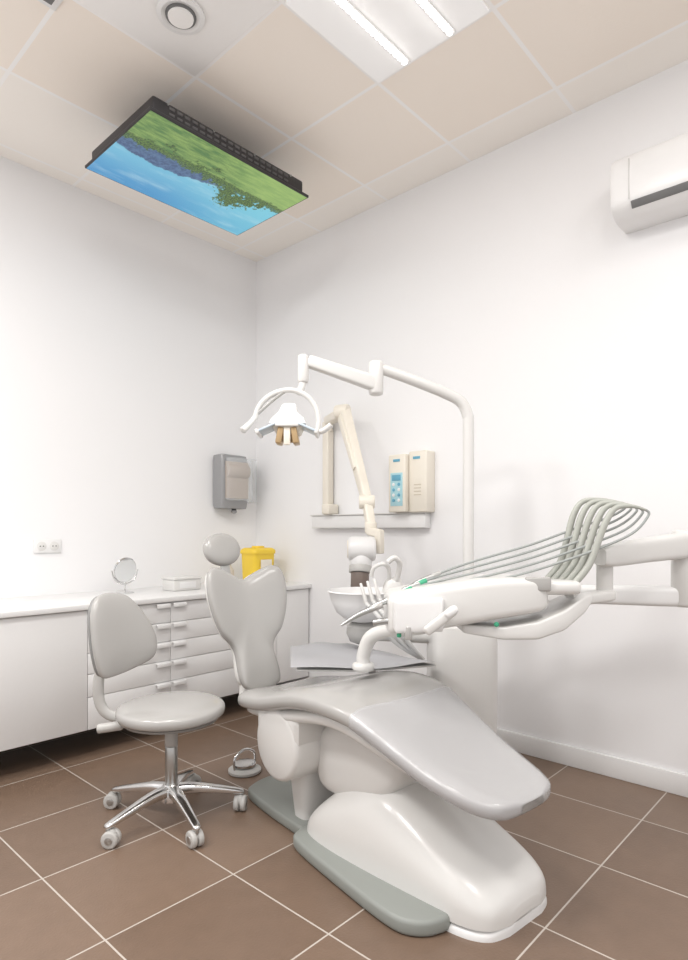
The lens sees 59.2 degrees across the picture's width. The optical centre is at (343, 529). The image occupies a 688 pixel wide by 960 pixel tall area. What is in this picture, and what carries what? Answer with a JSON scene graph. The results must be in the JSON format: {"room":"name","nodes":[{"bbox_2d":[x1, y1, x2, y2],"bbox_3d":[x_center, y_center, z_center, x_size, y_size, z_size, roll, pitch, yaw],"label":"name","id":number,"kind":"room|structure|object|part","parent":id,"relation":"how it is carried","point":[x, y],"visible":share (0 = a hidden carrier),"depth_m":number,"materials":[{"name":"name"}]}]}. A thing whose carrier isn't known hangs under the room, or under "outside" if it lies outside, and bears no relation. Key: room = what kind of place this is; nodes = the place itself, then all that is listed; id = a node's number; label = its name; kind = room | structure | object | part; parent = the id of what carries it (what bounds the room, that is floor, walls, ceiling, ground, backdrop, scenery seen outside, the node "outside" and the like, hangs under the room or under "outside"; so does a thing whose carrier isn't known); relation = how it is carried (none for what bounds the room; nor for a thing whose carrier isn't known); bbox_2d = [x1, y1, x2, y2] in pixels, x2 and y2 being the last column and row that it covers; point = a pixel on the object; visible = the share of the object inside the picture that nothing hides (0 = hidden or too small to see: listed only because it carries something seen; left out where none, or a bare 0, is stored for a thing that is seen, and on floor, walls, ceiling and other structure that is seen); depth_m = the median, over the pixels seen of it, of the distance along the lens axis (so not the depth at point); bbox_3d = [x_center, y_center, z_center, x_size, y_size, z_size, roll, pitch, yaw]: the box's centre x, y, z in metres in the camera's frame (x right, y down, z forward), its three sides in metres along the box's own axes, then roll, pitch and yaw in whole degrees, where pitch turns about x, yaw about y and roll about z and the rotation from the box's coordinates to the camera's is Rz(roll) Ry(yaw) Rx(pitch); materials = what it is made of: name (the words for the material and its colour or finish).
{"room":"dental clinic","nodes":[
{"label":"dental clinic","id":0,"kind":"room"},
{"bbox_2d":[0,156,255,598],"bbox_3d":[-2.291,-0.455,3.079,0.100,3.290,4.630,0,0,43],"label":"wall","id":1,"kind":"structure","parent":0,"point":[128,337],"depth_m":3.87,"materials":[{"name":"paint"}]},
{"bbox_2d":[34,539,60,552],"bbox_3d":[-1.750,0.095,3.580,0.016,0.080,0.155,0,0,43],"label":"wall outlet","id":2,"kind":"object","parent":1,"relation":"attached to","point":[40,545],"visible":1,"depth_m":3.58,"materials":[{"name":"white paint"}]},
{"bbox_2d":[0,582,311,751],"bbox_3d":[-1.991,0.714,2.871,0.621,0.658,4.530,0,0,43],"label":"base cabinet","id":3,"kind":"object","parent":1,"relation":"attached to","point":[47,671],"visible":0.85,"depth_m":3.17,"materials":[{"name":"white paint"}]},
{"bbox_3d":[-1.671,0.732,2.807,0.020,0.624,0.967,0,0,43],"label":"door panel","id":4,"kind":"part","parent":3,"relation":"part of","materials":[{"name":"white paint"}]},
{"bbox_3d":[-1.178,0.960,3.343,0.020,0.167,0.482,0,0,43],"label":"drawer","id":5,"kind":"part","parent":3,"relation":"part of","materials":[{"name":"white paint"}]},
{"bbox_3d":[-1.178,0.815,3.343,0.020,0.117,0.482,0,0,43],"label":"drawer","id":6,"kind":"part","parent":3,"relation":"part of","materials":[{"name":"white paint"}]},
{"bbox_3d":[-1.178,0.700,3.343,0.020,0.107,0.482,0,0,43],"label":"drawer","id":7,"kind":"part","parent":3,"relation":"part of","materials":[{"name":"white paint"}]},
{"bbox_3d":[-1.178,0.590,3.343,0.020,0.107,0.482,0,0,43],"label":"drawer","id":8,"kind":"part","parent":3,"relation":"part of","materials":[{"name":"white paint"}]},
{"bbox_3d":[-1.178,0.476,3.343,0.020,0.114,0.482,0,0,43],"label":"drawer","id":9,"kind":"part","parent":3,"relation":"part of","materials":[{"name":"white paint"}]},
{"bbox_2d":[0,582,311,618],"bbox_3d":[-1.992,0.400,2.872,0.620,0.030,4.530,0,0,43],"label":"countertop","id":10,"kind":"structure","parent":3,"relation":"on","point":[58,603],"depth_m":3.41,"materials":[{"name":"white paint"}]},
{"bbox_2d":[111,557,137,593],"bbox_3d":[-1.342,0.276,3.711,0.110,0.218,0.144,0,0,6],"label":"mirror","id":11,"kind":"object","parent":10,"relation":"on","point":[124,570],"visible":1,"depth_m":3.70,"materials":[{"name":"silver metal"}]},
{"bbox_3d":[-1.342,0.245,3.711,0.045,0.157,0.159,0,0,43],"label":"frame","id":12,"kind":"part","parent":11,"relation":"part of","materials":[{"name":"silver metal"}]},
{"bbox_3d":[-1.336,0.246,3.707,0.029,0.143,0.146,0,0,38],"label":"glass","id":13,"kind":"part","parent":11,"relation":"part of","materials":[{"name":"mirror"}]},
{"bbox_2d":[161,575,201,590],"bbox_3d":[-1.048,0.343,3.912,0.150,0.084,0.210,0,0,43],"label":"storage box","id":14,"kind":"object","parent":10,"relation":"on","point":[186,582],"visible":1,"depth_m":3.85,"materials":[{"name":"white plastic"}]},
{"bbox_3d":[-1.048,0.308,3.912,0.150,0.014,0.210,0,0,43],"label":"lid","id":15,"kind":"part","parent":14,"relation":"part of","materials":[{"name":"white plastic"}]},
{"bbox_2d":[240,546,275,578],"bbox_3d":[-0.621,0.252,4.376,0.191,0.274,0.210,0,0,43],"label":"sharps container","id":16,"kind":"object","parent":10,"relation":"on","point":[255,558],"visible":0.77,"depth_m":4.30,"materials":[{"name":"yellow plastic"}]},
{"bbox_3d":[-0.621,0.149,4.376,0.190,0.042,0.210,0,0,43],"label":"lid","id":17,"kind":"part","parent":16,"relation":"part of","materials":[{"name":"yellow plastic"}]},
{"bbox_3d":[-0.846,0.476,3.703,0.020,0.114,0.492,0,0,43],"label":"drawer","id":18,"kind":"part","parent":3,"relation":"part of","materials":[{"name":"white paint"}]},
{"bbox_3d":[-0.846,0.590,3.703,0.020,0.107,0.492,0,0,43],"label":"drawer","id":19,"kind":"part","parent":3,"relation":"part of","materials":[{"name":"white paint"}]},
{"bbox_3d":[-0.846,0.700,3.703,0.020,0.107,0.492,0,0,43],"label":"drawer","id":20,"kind":"part","parent":3,"relation":"part of","materials":[{"name":"white paint"}]},
{"bbox_3d":[-0.846,0.815,3.703,0.020,0.117,0.492,0,0,43],"label":"drawer","id":21,"kind":"part","parent":3,"relation":"part of","materials":[{"name":"white paint"}]},
{"bbox_3d":[-0.846,0.960,3.703,0.020,0.167,0.492,0,0,43],"label":"drawer","id":22,"kind":"part","parent":3,"relation":"part of","materials":[{"name":"white paint"}]},
{"bbox_3d":[-0.571,0.732,4.003,0.020,0.624,0.317,0,0,43],"label":"door panel","id":23,"kind":"part","parent":3,"relation":"part of","materials":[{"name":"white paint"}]},
{"bbox_3d":[-0.361,0.732,4.231,0.020,0.624,0.297,0,0,43],"label":"door panel","id":24,"kind":"part","parent":3,"relation":"part of","materials":[{"name":"white paint"}]},
{"bbox_2d":[213,454,250,513],"bbox_3d":[-0.789,-0.337,4.502,0.186,0.436,0.342,0,0,43],"label":"paper towel dispenser","id":25,"kind":"object","parent":1,"relation":"attached to","point":[231,473],"visible":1,"depth_m":4.41,"materials":[{"name":"plastic"}]},
{"bbox_2d":[0,693,687,959],"bbox_3d":[-0.370,1.240,1.312,5.320,0.100,4.830,0,0,43],"label":"floor","id":26,"kind":"structure","parent":0,"point":[611,854],"depth_m":2.10,"materials":[{"name":"brown tile"}]},
{"bbox_2d":[87,593,246,848],"bbox_3d":[-0.731,0.727,2.493,0.609,0.926,0.586,0,0,43],"label":"stool","id":27,"kind":"object","parent":26,"relation":"on","point":[121,638],"depth_m":2.48,"materials":[{"name":"grey leather"}]},
{"bbox_2d":[228,748,260,777],"bbox_3d":[-0.489,1.132,2.984,0.160,0.116,0.160,0,0,43],"label":"foot pedal","id":28,"kind":"object","parent":26,"relation":"on","point":[241,768],"visible":1,"depth_m":2.94,"materials":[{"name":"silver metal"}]},
{"bbox_2d":[203,533,550,942],"bbox_3d":[-0.039,0.603,2.456,0.583,1.174,1.815,0,0,-40],"label":"dental chair","id":29,"kind":"object","parent":26,"relation":"on","point":[388,784],"depth_m":2.04,"materials":[{"name":"grey leather"}]},
{"bbox_2d":[290,497,687,734],"bbox_3d":[0.587,0.535,2.561,1.703,1.309,1.077,0,0,0],"label":"dental delivery unit","id":30,"kind":"object","parent":26,"relation":"on","point":[461,619],"visible":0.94,"depth_m":2.26,"materials":[{"name":"white plastic"}]},
{"bbox_2d":[328,587,383,622],"bbox_3d":[0.092,0.367,2.930,0.344,0.155,0.344,0,0,0],"label":"bowl","id":31,"kind":"object","parent":30,"relation":"on","point":[347,601],"depth_m":2.82,"materials":[{"name":"white ceramic"}]},
{"bbox_2d":[297,662,435,671],"bbox_3d":[0.080,0.586,2.769,0.633,0.008,0.504,0,0,0],"label":"tray","id":32,"kind":"object","parent":30,"relation":"on","point":[346,666],"depth_m":2.55,"materials":[{"name":"grey metal"}]},
{"bbox_2d":[369,562,390,580],"bbox_3d":[0.176,0.197,2.864,0.107,0.094,0.052,0,0,-13],"label":"water tap","id":33,"kind":"object","parent":30,"relation":"on","point":[379,564],"depth_m":2.85,"materials":[{"name":"white plastic"}]},
{"bbox_3d":[0.135,0.320,2.120,0.072,0.033,0.024,0,0,0],"label":"lever knob","id":34,"kind":"part","parent":30,"relation":"part of","materials":[{"name":"metal"}]},
{"bbox_2d":[352,625,443,672],"bbox_3d":[0.200,0.435,2.317,0.369,0.240,0.148,0,0,43],"label":"pipe","id":35,"kind":"object","parent":30,"relation":"on","point":[362,664],"depth_m":2.35,"materials":[{"name":"white plastic"}]},
{"bbox_3d":[0.281,0.490,2.888,0.354,0.090,0.094,0,0,15],"label":"cuspidor arm","id":36,"kind":"part","parent":30,"relation":"part of","materials":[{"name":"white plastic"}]},
{"bbox_3d":[0.258,0.293,2.092,0.175,0.123,0.065,0,0,0],"label":"keypad panel","id":37,"kind":"part","parent":30,"relation":"part of","materials":[{"name":"white paint"}]},
{"bbox_3d":[0.325,0.305,2.040,0.116,0.100,0.022,0,0,0],"label":"handle","id":38,"kind":"part","parent":30,"relation":"part of","materials":[{"name":"white plastic"}]},
{"bbox_3d":[1.011,0.274,2.597,0.878,0.088,0.102,0,0,21],"label":"arm","id":39,"kind":"part","parent":30,"relation":"part of","materials":[{"name":"white paint"}]},
{"bbox_3d":[1.188,0.074,2.355,0.521,0.128,0.086,0,0,-23],"label":"arm","id":40,"kind":"part","parent":30,"relation":"part of"},
{"bbox_2d":[0,0,687,261],"bbox_3d":[-0.370,-2.150,1.312,5.320,0.100,4.830,0,0,43],"label":"ceiling","id":41,"kind":"structure","parent":0,"point":[70,76],"depth_m":2.90,"materials":[{"name":"tile"}]},
{"bbox_2d":[37,0,62,10],"bbox_3d":[-1.159,-2.091,2.330,0.160,0.017,0.160,0,0,43],"label":"ceiling vent","id":42,"kind":"object","parent":41,"relation":"attached to","point":[53,4],"depth_m":2.40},
{"bbox_2d":[77,0,277,75],"bbox_3d":[-0.671,-2.084,2.387,0.580,0.032,0.580,0,0,43],"label":"ceiling panel","id":43,"kind":"object","parent":41,"relation":"attached to","point":[190,34],"depth_m":2.49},
{"bbox_2d":[85,96,308,235],"bbox_3d":[-0.761,-1.975,3.238,0.645,0.250,0.969,0,0,43],"label":"television","id":44,"kind":"object","parent":41,"relation":"attached to","point":[160,152],"depth_m":3.13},
{"bbox_2d":[286,0,489,82],"bbox_3d":[0.177,-2.094,2.423,0.580,0.012,0.580,0,0,43],"label":"ceiling light","id":45,"kind":"object","parent":41,"relation":"attached to","point":[404,23],"visible":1,"depth_m":2.50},
{"bbox_2d":[333,0,410,65],"bbox_3d":[0.104,-2.086,2.513,0.040,0.006,0.530,0,0,43],"label":"tube","id":46,"kind":"object","parent":45,"relation":"attached to","point":[349,4],"visible":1,"depth_m":2.52,"materials":[{"name":"glowing white light emitter"}]},
{"bbox_2d":[341,2,346,8],"bbox_3d":[0.000,-2.078,2.400,0.025,0.008,0.025,0,0,43],"label":"led","id":47,"kind":"object","parent":46,"relation":"attached to","point":[343,4],"visible":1,"depth_m":2.40,"materials":[{"name":"white plastic"}]},
{"bbox_2d":[346,7,351,13],"bbox_3d":[0.021,-2.078,2.423,0.025,0.008,0.025,0,0,43],"label":"led","id":48,"kind":"object","parent":46,"relation":"attached to","point":[348,9],"visible":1,"depth_m":2.42,"materials":[{"name":"white plastic"}]},
{"bbox_2d":[351,12,356,17],"bbox_3d":[0.041,-2.078,2.445,0.025,0.008,0.025,0,0,43],"label":"led","id":49,"kind":"object","parent":46,"relation":"attached to","point":[353,14],"visible":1,"depth_m":2.44,"materials":[{"name":"white plastic"}]},
{"bbox_2d":[356,16,361,22],"bbox_3d":[0.062,-2.078,2.468,0.025,0.008,0.025,0,0,43],"label":"led","id":50,"kind":"object","parent":46,"relation":"attached to","point":[358,19],"visible":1,"depth_m":2.46,"materials":[{"name":"white plastic"}]},
{"bbox_2d":[361,21,366,26],"bbox_3d":[0.083,-2.078,2.490,0.025,0.008,0.025,0,0,43],"label":"led","id":51,"kind":"object","parent":46,"relation":"attached to","point":[364,23],"visible":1,"depth_m":2.49,"materials":[{"name":"white plastic"}]},
{"bbox_2d":[366,26,371,31],"bbox_3d":[0.103,-2.078,2.513,0.025,0.008,0.025,0,0,43],"label":"led","id":52,"kind":"object","parent":46,"relation":"attached to","point":[368,28],"visible":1,"depth_m":2.51,"materials":[{"name":"white plastic"}]},
{"bbox_2d":[371,30,376,35],"bbox_3d":[0.124,-2.078,2.535,0.025,0.008,0.025,0,0,43],"label":"led","id":53,"kind":"object","parent":46,"relation":"attached to","point":[373,32],"visible":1,"depth_m":2.53,"materials":[{"name":"white plastic"}]},
{"bbox_2d":[375,35,380,40],"bbox_3d":[0.144,-2.078,2.557,0.025,0.008,0.025,0,0,43],"label":"led","id":54,"kind":"object","parent":46,"relation":"attached to","point":[377,37],"visible":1,"depth_m":2.55,"materials":[{"name":"white plastic"}]},
{"bbox_2d":[380,39,385,44],"bbox_3d":[0.165,-2.078,2.580,0.025,0.008,0.025,0,0,43],"label":"led","id":55,"kind":"object","parent":46,"relation":"attached to","point":[382,41],"visible":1,"depth_m":2.58,"materials":[{"name":"white plastic"}]},
{"bbox_2d":[415,0,455,36],"bbox_3d":[0.277,-2.086,2.354,0.040,0.006,0.530,0,0,43],"label":"tube","id":56,"kind":"object","parent":45,"relation":"attached to","point":[442,18],"visible":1,"depth_m":2.46,"materials":[{"name":"white paint"}]},
{"bbox_2d":[421,2,426,7],"bbox_3d":[0.318,-2.078,2.398,0.025,0.008,0.025,0,0,43],"label":"led","id":57,"kind":"object","parent":56,"relation":"attached to","point":[423,4],"visible":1,"depth_m":2.39,"materials":[{"name":"white plastic"}]},
{"bbox_2d":[425,6,431,12],"bbox_3d":[0.338,-2.078,2.421,0.025,0.008,0.025,0,0,43],"label":"led","id":58,"kind":"object","parent":56,"relation":"attached to","point":[428,9],"visible":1,"depth_m":2.42,"materials":[{"name":"white plastic"}]},
{"bbox_2d":[430,11,435,17],"bbox_3d":[0.359,-2.078,2.443,0.025,0.008,0.025,0,0,43],"label":"led","id":59,"kind":"object","parent":56,"relation":"attached to","point":[433,13],"visible":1,"depth_m":2.44,"materials":[{"name":"white plastic"}]},
{"bbox_2d":[434,16,439,21],"bbox_3d":[0.379,-2.078,2.466,0.025,0.008,0.025,0,0,43],"label":"led","id":60,"kind":"object","parent":56,"relation":"attached to","point":[437,18],"visible":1,"depth_m":2.46,"materials":[{"name":"white plastic"}]},
{"bbox_2d":[438,21,444,26],"bbox_3d":[0.400,-2.078,2.488,0.025,0.008,0.025,0,0,43],"label":"led","id":61,"kind":"object","parent":56,"relation":"attached to","point":[441,23],"visible":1,"depth_m":2.49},
{"bbox_2d":[442,25,448,31],"bbox_3d":[0.421,-2.078,2.510,0.025,0.008,0.025,0,0,43],"label":"led","id":62,"kind":"object","parent":56,"relation":"attached to","point":[445,28],"visible":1,"depth_m":2.51,"materials":[{"name":"white plastic"}]},
{"bbox_2d":[240,354,473,574],"bbox_3d":[0.087,-0.180,2.704,1.063,1.170,0.343,0,0,0],"label":"light","id":63,"kind":"object","parent":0,"point":[288,425],"depth_m":2.70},
{"bbox_2d":[256,60,687,773],"bbox_3d":[1.231,-0.455,3.052,5.220,3.290,0.100,0,0,43],"label":"wall","id":64,"kind":"structure","parent":0,"point":[507,280],"depth_m":3.24,"materials":[{"name":"paint"}]},
{"bbox_2d":[322,404,383,586],"bbox_3d":[0.035,-0.228,3.734,0.220,1.126,0.972,0,0,-11],"label":"machine","id":65,"kind":"object","parent":64,"relation":"attached to","point":[361,551],"visible":0.94,"depth_m":3.53,"materials":[{"name":"beige plastic"}]},
{"bbox_3d":[-0.110,-0.395,4.164,0.055,0.580,0.060,0,0,43],"label":"wall post","id":66,"kind":"part","parent":65,"relation":"part of","materials":[{"name":"beige plastic"}]},
{"bbox_3d":[-0.057,-0.750,4.010,0.060,0.069,0.322,0,0,-21],"label":"arm short","id":67,"kind":"part","parent":65,"relation":"part of","materials":[{"name":"beige plastic"}]},
{"bbox_3d":[0.023,-0.536,3.682,0.036,0.370,0.282,0,0,-20],"label":"arm","id":68,"kind":"part","parent":65,"relation":"part of","materials":[{"name":"beige plastic"}]},
{"bbox_3d":[0.061,-0.465,3.649,0.067,0.597,0.421,0,0,-20],"label":"arm","id":69,"kind":"part","parent":65,"relation":"part of","materials":[{"name":"beige plastic"}]},
{"bbox_3d":[0.141,-0.092,3.430,0.052,0.151,0.105,0,0,-17],"label":"arm","id":70,"kind":"part","parent":65,"relation":"part of","materials":[{"name":"beige plastic"}]},
{"bbox_2d":[310,512,430,527],"bbox_3d":[0.143,-0.059,3.937,0.970,0.094,0.070,0,0,43],"label":"shelf","id":71,"kind":"object","parent":64,"relation":"attached to","point":[410,519],"visible":0.93,"depth_m":3.83,"materials":[{"name":"white paint"}]},
{"bbox_2d":[389,450,434,512],"bbox_3d":[0.405,-0.288,3.658,0.262,0.365,0.127,0,0,43],"label":"control box","id":72,"kind":"object","parent":64,"relation":"attached to","point":[411,475],"visible":0.99,"depth_m":3.62,"materials":[{"name":"beige plastic"}]},
{"bbox_2d":[497,728,687,797],"bbox_3d":[1.450,1.140,2.772,4.600,0.100,0.016,0,0,43],"label":"baseboard","id":73,"kind":"structure","parent":64,"relation":"attached to","point":[662,779],"depth_m":2.95,"materials":[{"name":"white paint"}]},
{"bbox_2d":[610,132,687,233],"bbox_3d":[1.609,-1.541,2.492,0.935,0.277,0.213,0,0,43],"label":"air conditioner","id":74,"kind":"object","parent":64,"relation":"attached to","point":[649,186],"visible":1,"depth_m":2.64,"materials":[{"name":"white paint"}]},
{"bbox_2d":[631,181,687,208],"bbox_3d":[1.575,-1.441,2.407,0.820,0.035,0.030,0,0,43],"label":"outlet","id":75,"kind":"object","parent":74,"relation":"attached to","point":[668,192],"depth_m":2.61,"materials":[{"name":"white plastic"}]}
]}

